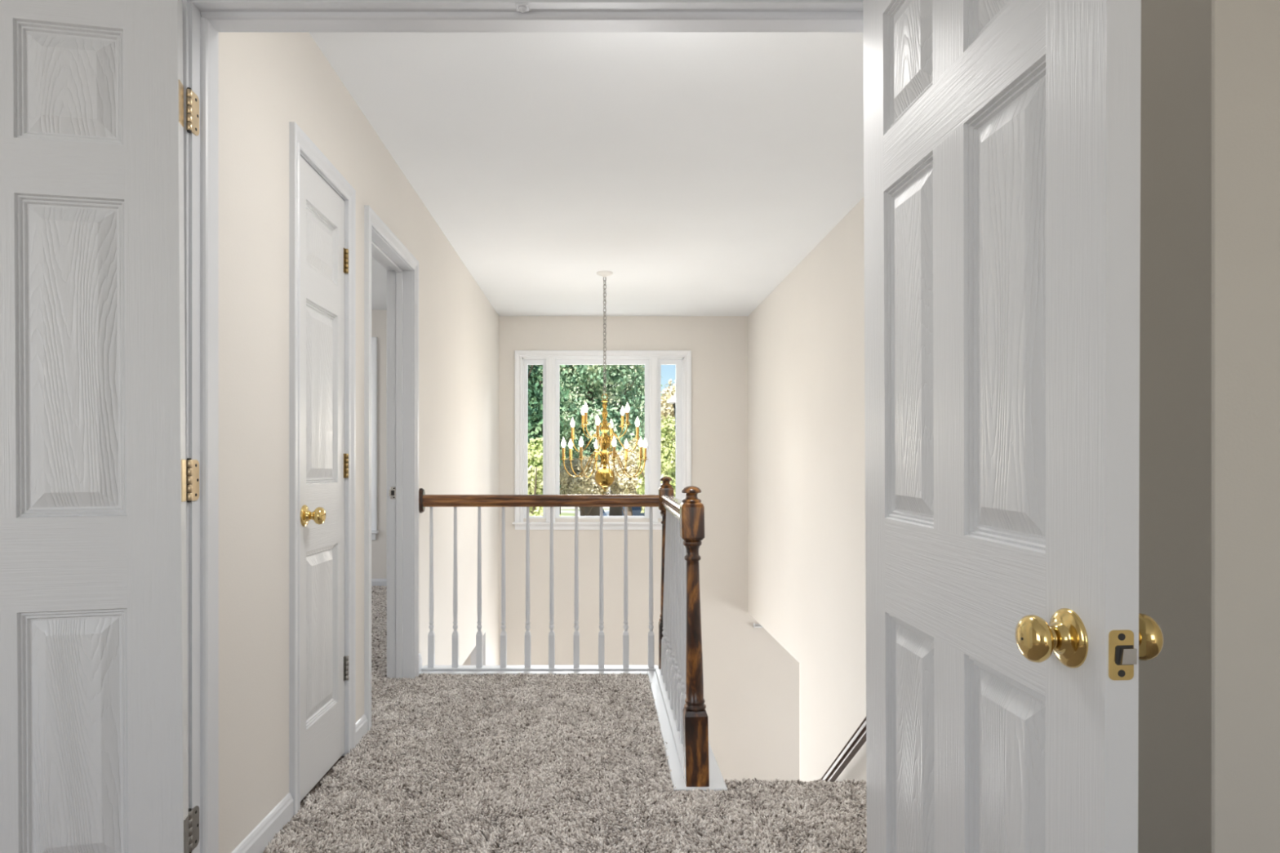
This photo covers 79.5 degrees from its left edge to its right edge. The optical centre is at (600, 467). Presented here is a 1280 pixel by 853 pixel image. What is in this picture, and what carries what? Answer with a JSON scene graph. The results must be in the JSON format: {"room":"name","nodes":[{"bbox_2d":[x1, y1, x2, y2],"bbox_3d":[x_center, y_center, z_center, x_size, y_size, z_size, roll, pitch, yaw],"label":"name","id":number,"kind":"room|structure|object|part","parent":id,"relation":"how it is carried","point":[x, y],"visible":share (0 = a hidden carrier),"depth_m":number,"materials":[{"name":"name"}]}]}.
{"room":"bedroom","nodes":[
{"label":"bedroom","id":0,"kind":"room"},
{"bbox_2d":[217,32,499,852],"bbox_3d":[-0.988,1.202,4.402,0.115,5.177,5.255,0,0,0],"label":"wall","id":1,"kind":"structure","parent":0,"point":[267,82],"depth_m":2.23,"materials":[{"name":"beige paint"}]},
{"bbox_2d":[0,0,199,852],"bbox_3d":[-1.248,0.025,1.569,0.776,2.031,0.083,0,0,-12],"label":"door","id":2,"kind":"structure","parent":1,"relation":"in","point":[94,463],"depth_m":1.57,"materials":[{"name":"white paint"}]},
{"bbox_2d":[231,792,293,852],"bbox_3d":[-0.923,1.011,2.034,0.014,0.086,0.513,0,0,0],"label":"baseboard","id":3,"kind":"structure","parent":1,"relation":"attached to","point":[256,841],"depth_m":2.12,"materials":[{"name":"white paint"}]},
{"bbox_2d":[288,121,355,815],"bbox_3d":[-0.978,0.009,2.575,0.134,2.082,0.565,0,0,0],"label":"closet frame","id":4,"kind":"object","parent":1,"relation":"attached to","point":[300,144],"visible":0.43,"depth_m":2.33,"materials":[{"name":"white paint"}]},
{"bbox_2d":[300,155,348,800],"bbox_3d":[-0.917,0.034,2.580,0.099,2.004,0.451,0,0,0],"label":"door","id":5,"kind":"structure","parent":1,"relation":"in","point":[324,257],"depth_m":2.56,"materials":[{"name":"white paint"}]},
{"bbox_3d":[-0.893,0.151,2.415,0.050,0.056,0.056,0,0,0],"label":"knob","id":6,"kind":"part","parent":5,"relation":"part of","materials":[{"name":"gold metal"}]},
{"bbox_2d":[355,714,367,745],"bbox_3d":[-0.923,1.011,2.938,0.014,0.086,0.159,0,0,0],"label":"baseboard","id":7,"kind":"structure","parent":1,"relation":"attached to","point":[362,724],"depth_m":2.95,"materials":[{"name":"white paint"}]},
{"bbox_2d":[364,204,418,731],"bbox_3d":[-0.988,0.009,3.434,0.153,2.082,0.828,0,0,0],"label":"frame","id":8,"kind":"object","parent":1,"relation":"attached to","point":[380,243],"visible":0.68,"depth_m":3.79,"materials":[{"name":"white paint"}]},
{"bbox_3d":[-1.025,0.124,3.786,0.038,0.060,0.004,0,0,0],"label":"strike plate","id":9,"kind":"part","parent":8,"relation":"part of","materials":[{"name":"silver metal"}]},
{"bbox_2d":[418,653,422,672],"bbox_3d":[-0.923,1.002,3.895,0.014,0.104,0.090,0,0,0],"label":"baseboard","id":10,"kind":"structure","parent":1,"relation":"attached to","point":[420,655],"depth_m":3.91,"materials":[{"name":"white paint"}]},
{"bbox_2d":[471,632,485,665],"bbox_3d":[-0.990,2.558,6.196,0.119,2.464,0.008,0,0,0],"label":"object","id":11,"kind":"structure","parent":1,"relation":"attached to","point":[473,651],"depth_m":6.19,"materials":[{"name":"white paint"}]},
{"bbox_2d":[182,0,862,852],"bbox_3d":[-0.132,-0.012,1.708,1.640,2.124,0.133,0,0,0],"label":"door frame","id":12,"kind":"structure","parent":1,"relation":"attached to","point":[202,20],"depth_m":1.70,"materials":[{"name":"white paint"}]},
{"bbox_2d":[862,0,1164,852],"bbox_3d":[0.604,0.031,1.274,0.169,2.031,0.770,-1,1,-2],"label":"door","id":13,"kind":"structure","parent":12,"relation":"attached to","point":[1007,636],"depth_m":1.12,"materials":[{"name":"white paint"}]},
{"bbox_3d":[0.554,0.215,0.967,0.047,0.060,0.060,-1,1,-2],"label":"knob","id":14,"kind":"part","parent":13,"relation":"part of","materials":[{"name":"gold metal"}]},
{"bbox_3d":[0.610,0.220,0.901,0.029,0.059,0.002,-1,1,-2],"label":"latch plate","id":15,"kind":"part","parent":13,"relation":"part of","materials":[{"name":"gold metal"}]},
{"bbox_3d":[0.672,0.213,0.970,0.054,0.060,0.060,-1,1,-2],"label":"knob","id":16,"kind":"part","parent":13,"relation":"part of","materials":[{"name":"gold metal"}]},
{"bbox_2d":[371,310,386,578],"bbox_3d":[-2.533,-0.169,4.850,2.975,2.437,4.040,0,0,0],"label":"wall","id":17,"kind":"structure","parent":0,"point":[379,317],"depth_m":6.75,"materials":[{"name":"beige paint"}]},
{"bbox_2d":[371,337,377,540],"bbox_3d":[-2.337,-0.255,6.730,0.765,1.780,0.060,0,0,0],"label":"window","id":18,"kind":"structure","parent":17,"relation":"in","point":[374,340],"depth_m":6.73,"materials":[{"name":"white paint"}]},
{"bbox_2d":[371,578,386,586],"bbox_3d":[-2.473,1.014,6.743,2.855,0.079,0.014,0,0,0],"label":"baseboard","id":19,"kind":"structure","parent":17,"relation":"attached to","point":[379,582],"depth_m":6.74,"materials":[{"name":"white paint"}]},
{"bbox_2d":[300,755,846,849],"bbox_3d":[-0.325,1.202,0.290,4.790,0.296,7.220,0,0,0],"label":"floor","id":20,"kind":"structure","parent":0,"point":[318,784],"depth_m":2.55,"materials":[{"name":"grey carpet"}]},
{"bbox_2d":[418,475,673,675],"bbox_3d":[-0.278,0.550,3.938,1.304,1.012,0.153,0,0,0],"label":"balustrade","id":21,"kind":"object","parent":20,"relation":"on","point":[424,500],"visible":0.87,"depth_m":3.94,"materials":[{"name":"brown wood"}]},
{"bbox_3d":[-0.317,1.040,3.938,1.227,0.032,0.153,0,0,0],"label":"plate","id":22,"kind":"part","parent":21,"relation":"part of","materials":[{"name":"white paint"}]},
{"bbox_3d":[-0.306,0.169,3.950,1.208,0.062,0.058,0,0,0],"label":"handrail","id":23,"kind":"part","parent":21,"relation":"part of","materials":[{"name":"brown wood"}]},
{"bbox_3d":[0.336,0.505,3.950,0.072,0.578,0.072,0,0,0],"label":"newel post","id":24,"kind":"part","parent":21,"relation":"part of","materials":[{"name":"brown wood"}]},
{"bbox_2d":[262,672,866,852],"bbox_3d":[0.151,1.039,2.896,2.411,0.027,1.963,0,0,0],"label":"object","id":25,"kind":"structure","parent":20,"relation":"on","point":[544,763],"depth_m":2.47,"materials":[{"name":"grey carpet"}]},
{"bbox_2d":[647,485,727,792],"bbox_3d":[0.323,0.655,3.244,0.173,1.190,1.541,0,0,0],"label":"balustrade","id":26,"kind":"object","parent":20,"relation":"on","point":[677,688],"visible":1,"depth_m":2.62,"materials":[{"name":"white paint"}]},
{"bbox_3d":[0.317,0.165,3.237,0.058,0.065,1.357,0,0,1],"label":"handrail","id":27,"kind":"part","parent":26,"relation":"part of","materials":[{"name":"brown wood"}]},
{"bbox_3d":[0.323,1.137,3.244,0.173,0.226,1.541,0,0,0],"label":"plate","id":28,"kind":"part","parent":26,"relation":"part of","materials":[{"name":"white paint"}]},
{"bbox_3d":[0.305,0.514,2.525,0.072,0.564,0.072,-1,0,0],"label":"newel post","id":29,"kind":"part","parent":26,"relation":"part of","materials":[{"name":"brown wood"}]},
{"bbox_2d":[309,32,863,315],"bbox_3d":[-1.276,-1.437,4.478,5.487,0.100,5.405,0,0,0],"label":"ceiling","id":30,"kind":"structure","parent":0,"point":[698,171],"depth_m":3.39,"materials":[{"name":"paint"}]},
{"bbox_2d":[560,271,648,494],"bbox_3d":[0.028,-0.597,5.470,0.606,1.580,0.606,0,0,11],"label":"chandelier","id":31,"kind":"object","parent":30,"relation":"hanging from","point":[604,477],"visible":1,"depth_m":5.44,"materials":[{"name":"gold metal"}]},
{"bbox_3d":[-0.263,-0.178,5.408,0.033,0.074,0.033,0,0,-12],"label":"bulb","id":32,"kind":"part","parent":31,"relation":"part of","materials":[{"name":"white glass"}]},
{"bbox_3d":[-0.221,-0.178,5.632,0.033,0.074,0.033,0,0,33],"label":"bulb","id":33,"kind":"part","parent":31,"relation":"part of","materials":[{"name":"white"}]},
{"bbox_3d":[-0.203,-0.325,5.519,0.033,0.074,0.033,0,0,12],"label":"bulb","id":34,"kind":"part","parent":31,"relation":"part of","materials":[{"name":"white glass"}]},
{"bbox_3d":[-0.134,-0.178,5.221,0.033,0.074,0.033,0,0,33],"label":"bulb","id":35,"kind":"part","parent":31,"relation":"part of","materials":[{"name":"white glass"}]},
{"bbox_3d":[-0.129,-0.418,5.602,0.033,0.074,0.033,0,0,40],"label":"bulb","id":36,"kind":"part","parent":31,"relation":"part of","materials":[{"name":"white glass"}]},
{"bbox_3d":[-0.126,-0.025,5.437,0.287,0.188,0.008,0,0,-12],"label":"arm","id":37,"kind":"part","parent":31,"relation":"part of","materials":[{"name":"gold metal"}]},
{"bbox_3d":[-0.097,-0.178,5.497,0.224,0.134,0.008,0,0,12],"label":"arm","id":38,"kind":"part","parent":31,"relation":"part of","materials":[{"name":"gold metal"}]},
{"bbox_3d":[-0.104,-0.418,5.313,0.033,0.074,0.033,0,0,40],"label":"bulb","id":39,"kind":"part","parent":31,"relation":"part of","materials":[{"name":"white glass"}]},
{"bbox_3d":[-0.104,-0.025,5.556,0.287,0.188,0.008,0,0,33],"label":"arm","id":40,"kind":"part","parent":31,"relation":"part of","materials":[{"name":"gold metal"}]},
{"bbox_3d":[-0.058,-0.025,5.338,0.008,0.188,0.287,0,0,33],"label":"arm","id":41,"kind":"part","parent":31,"relation":"part of","materials":[{"name":"gold metal"}]},
{"bbox_3d":[-0.043,-0.263,5.386,0.008,0.112,0.198,0,0,40],"label":"arm","id":42,"kind":"part","parent":31,"relation":"part of","materials":[{"name":"gold metal"}]},
{"bbox_3d":[-0.034,-0.178,5.761,0.033,0.074,0.033,0,0,-12],"label":"bulb","id":43,"kind":"part","parent":31,"relation":"part of","materials":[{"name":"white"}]},
{"bbox_3d":[-0.021,-0.325,5.239,0.033,0.074,0.033,0,0,12],"label":"bulb","id":44,"kind":"part","parent":31,"relation":"part of","materials":[{"name":"white glass"}]},
{"bbox_3d":[0.001,-0.178,5.345,0.008,0.134,0.224,0,0,12],"label":"arm","id":45,"kind":"part","parent":31,"relation":"part of","materials":[{"name":"gold metal"}]},
{"bbox_3d":[0.028,-0.940,5.470,0.022,0.848,0.012,0,0,-23],"label":"chain","id":46,"kind":"part","parent":31,"relation":"part of","materials":[{"name":"silver metal"}]},
{"bbox_3d":[0.061,-0.025,5.316,0.008,0.188,0.287,0,0,-12],"label":"arm","id":47,"kind":"part","parent":31,"relation":"part of","materials":[{"name":"gold metal"}]},
{"bbox_3d":[0.090,-0.178,5.179,0.033,0.074,0.033,0,0,-12],"label":"bulb","id":48,"kind":"part","parent":31,"relation":"part of","materials":[{"name":"white glass"}]},
{"bbox_3d":[0.099,-0.263,5.554,0.008,0.112,0.198,0,0,40],"label":"arm","id":49,"kind":"part","parent":31,"relation":"part of","materials":[{"name":"gold metal"}]},
{"bbox_3d":[0.112,-0.263,5.399,0.198,0.112,0.008,0,0,40],"label":"arm","id":50,"kind":"part","parent":31,"relation":"part of","materials":[{"name":"gold metal"}]},
{"bbox_3d":[0.114,-0.025,5.602,0.008,0.188,0.287,0,0,33],"label":"arm","id":51,"kind":"part","parent":31,"relation":"part of","materials":[{"name":"gold metal"}]},
{"bbox_3d":[0.160,-0.418,5.627,0.033,0.074,0.033,0,0,40],"label":"bulb","id":52,"kind":"part","parent":31,"relation":"part of","materials":[{"name":"white glass"}]},
{"bbox_3d":[0.153,-0.178,5.443,0.224,0.134,0.008,0,0,12],"label":"arm","id":53,"kind":"part","parent":31,"relation":"part of","materials":[{"name":"gold metal"}]},
{"bbox_3d":[0.160,-0.025,5.384,0.287,0.188,0.008,0,0,33],"label":"arm","id":54,"kind":"part","parent":31,"relation":"part of","materials":[{"name":"gold metal"}]},
{"bbox_3d":[0.190,-0.178,5.719,0.033,0.074,0.033,0,0,33],"label":"bulb","id":55,"kind":"part","parent":31,"relation":"part of","materials":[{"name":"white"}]},
{"bbox_3d":[0.182,-0.025,5.503,0.287,0.188,0.008,0,0,-12],"label":"arm","id":56,"kind":"part","parent":31,"relation":"part of","materials":[{"name":"gold metal"}]},
{"bbox_3d":[0.185,-0.418,5.338,0.033,0.074,0.033,0,0,40],"label":"bulb","id":57,"kind":"part","parent":31,"relation":"part of","materials":[{"name":"white glass"}]},
{"bbox_3d":[0.259,-0.325,5.421,0.033,0.074,0.033,0,0,12],"label":"bulb","id":58,"kind":"part","parent":31,"relation":"part of","materials":[{"name":"white glass"}]},
{"bbox_3d":[0.277,-0.178,5.308,0.033,0.074,0.033,0,0,33],"label":"bulb","id":59,"kind":"part","parent":31,"relation":"part of","materials":[{"name":"white glass"}]},
{"bbox_3d":[0.319,-0.178,5.532,0.033,0.074,0.033,0,0,-12],"label":"bulb","id":60,"kind":"part","parent":31,"relation":"part of","materials":[{"name":"white glass"}]},
{"bbox_2d":[462,315,799,782],"bbox_3d":[1.100,1.202,7.105,6.400,5.177,0.150,0,0,0],"label":"wall","id":61,"kind":"structure","parent":0,"point":[751,682],"depth_m":7.03,"materials":[{"name":"beige paint"}]},
{"bbox_2d":[511,350,691,529],"bbox_3d":[0.020,-0.252,7.077,1.651,1.635,0.205,0,0,0],"label":"window","id":62,"kind":"structure","parent":61,"relation":"in","point":[551,361],"depth_m":7.02,"materials":[{"name":"white paint"}]},
{"bbox_3d":[-0.609,-0.250,7.085,0.215,1.493,0.040,0,0,0],"label":"sash","id":63,"kind":"part","parent":62,"relation":"part of","materials":[{"name":"white paint"}]},
{"bbox_3d":[0.020,0.507,7.018,1.651,0.018,0.085,0,0,0],"label":"sill","id":64,"kind":"part","parent":62,"relation":"part of","materials":[{"name":"white paint"}]},
{"bbox_3d":[0.013,-0.250,7.085,0.860,1.493,0.040,0,0,0],"label":"sash","id":65,"kind":"part","parent":62,"relation":"part of","materials":[{"name":"white paint"}]},
{"bbox_3d":[0.639,-0.250,7.085,0.232,1.493,0.040,0,0,0],"label":"sash","id":66,"kind":"part","parent":62,"relation":"part of","materials":[{"name":"white paint"}]},
{"bbox_2d":[753,622,763,627],"bbox_3d":[1.670,1.437,7.013,0.550,0.040,0.035,0,0,0],"label":"shelf","id":67,"kind":"object","parent":61,"relation":"attached to","point":[754,624],"visible":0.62,"depth_m":7.00,"materials":[{"name":"white paint"}]},
{"bbox_2d":[747,197,866,782],"bbox_3d":[1.407,1.202,4.402,0.120,5.177,5.255,0,0,0],"label":"wall","id":68,"kind":"structure","parent":0,"point":[806,417],"depth_m":4.87,"materials":[{"name":"beige paint"}]},
{"bbox_2d":[820,716,866,782],"bbox_3d":[1.294,1.397,3.860,0.106,2.057,2.480,0,0,0],"label":"wall handrail","id":69,"kind":"object","parent":68,"relation":"attached to","point":[858,739],"visible":0.03,"depth_m":3.91,"materials":[{"name":"brown wood"}]},
{"bbox_2d":[1137,0,1279,852],"bbox_3d":[1.593,-0.169,-0.769,0.954,2.437,4.861,0,0,0],"label":"wall","id":70,"kind":"structure","parent":0,"point":[1209,746],"depth_m":1.40,"materials":[{"name":"beige paint"}]},
{"bbox_3d":[-2.473,1.202,4.925,2.855,0.296,3.950,0,0,0],"label":"floor","id":71,"kind":"structure","parent":0,"visible":0},
{"bbox_2d":[371,585,389,696],"bbox_3d":[-1.772,1.039,5.015,1.488,0.027,3.460,0,0,0],"label":"pile","id":72,"kind":"object","parent":71,"relation":"on","point":[379,593],"visible":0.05,"depth_m":4.70,"materials":[{"name":"grey carpet"}]},
{"label":"outside","id":73,"kind":"structure","parent":0,"visible":0},
{"bbox_2d":[560,486,610,515],"bbox_3d":[0.000,4.100,83.700,160.000,0.200,152.600,0,0,0],"label":"ground","id":74,"kind":"structure","parent":73,"point":[565,511],"depth_m":71.64,"materials":[{"name":"white"}]},
{"bbox_2d":[528,436,560,515],"bbox_3d":[-1.845,1.604,22.105,2.355,5.007,1.982,0,0,30],"label":"bush","id":75,"kind":"object","parent":74,"relation":"on","point":[535,469],"visible":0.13,"depth_m":21.72,"materials":[{"name":"green plant"}]},
{"bbox_2d":[528,364,570,488],"bbox_3d":[-3.595,-1.000,27.979,5.053,10.216,4.073,0,0,-18],"label":"tree","id":76,"kind":"object","parent":74,"relation":"on","point":[535,386],"visible":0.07,"depth_m":27.39,"materials":[{"name":"green plant"}]},
{"bbox_2d":[541,367,622,514],"bbox_3d":[-2.533,-2.850,41.057,7.389,13.915,6.916,0,0,32],"label":"tree","id":77,"kind":"object","parent":74,"relation":"on","point":[541,367],"visible":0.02,"depth_m":40.90,"materials":[{"name":"green plant"}]},
{"bbox_2d":[560,455,610,515],"bbox_3d":[-0.647,1.792,31.542,2.504,4.632,2.222,0,0,0],"label":"tree","id":78,"kind":"object","parent":74,"relation":"on","point":[571,485],"visible":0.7,"depth_m":31.02,"materials":[{"name":"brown plant"}]},
{"bbox_2d":[577,509,607,515],"bbox_3d":[-0.599,3.270,51.990,1.900,1.460,4.320,0,0,-8],"label":"car","id":79,"kind":"object","parent":74,"relation":"on","point":[579,512],"visible":0.02,"depth_m":51.45,"materials":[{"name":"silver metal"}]},
{"bbox_2d":[529,364,662,515],"bbox_3d":[-0.840,-2.270,34.394,6.392,12.755,6.586,0,0,36],"label":"tree","id":80,"kind":"object","parent":74,"relation":"on","point":[591,375],"visible":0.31,"depth_m":33.27,"materials":[{"name":"green plant"}]},
{"bbox_2d":[606,437,642,515],"bbox_3d":[1.054,1.451,30.557,2.201,5.312,2.083,0,0,-27],"label":"bush","id":81,"kind":"object","parent":74,"relation":"on","point":[627,485],"visible":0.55,"depth_m":30.12,"materials":[{"name":"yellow plant"}]},
{"bbox_2d":[604,506,644,515],"bbox_3d":[2.291,3.270,54.997,4.320,1.460,1.900,0,0,-20],"label":"car","id":82,"kind":"object","parent":74,"relation":"on","point":[637,511],"visible":0.02,"depth_m":54.22,"materials":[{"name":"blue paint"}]},
{"bbox_3d":[2.676,2.815,55.137,2.500,0.510,1.600,0,0,-20],"label":"cabin glass","id":83,"kind":"part","parent":82,"relation":"part of","materials":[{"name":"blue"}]},
{"bbox_2d":[598,364,662,515],"bbox_3d":[0.928,-2.249,47.693,5.810,12.714,5.282,0,0,4],"label":"tree","id":84,"kind":"object","parent":74,"relation":"on","point":[613,511],"visible":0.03,"depth_m":47.01,"materials":[{"name":"green plant"}]},
{"bbox_2d":[635,414,675,512],"bbox_3d":[2.281,1.110,27.578,2.494,5.994,2.390,0,0,43],"label":"tree","id":85,"kind":"object","parent":74,"relation":"on","point":[668,433],"visible":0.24,"depth_m":26.88,"materials":[{"name":"green plant"}]},
{"bbox_2d":[661,379,675,442],"bbox_3d":[4.498,-0.202,39.889,4.301,8.618,4.840,0,0,0],"label":"tree","id":86,"kind":"object","parent":74,"relation":"on","point":[668,408],"visible":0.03,"depth_m":38.81,"materials":[{"name":"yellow plant"}]},
{"bbox_2d":[666,395,675,429],"bbox_3d":[1.174,1.428,11.500,0.342,5.144,0.342,0,0,22],"label":"street lamp","id":87,"kind":"object","parent":74,"relation":"on","point":[672,401],"visible":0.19,"depth_m":11.45,"materials":[{"name":"white paint"}]}
]}

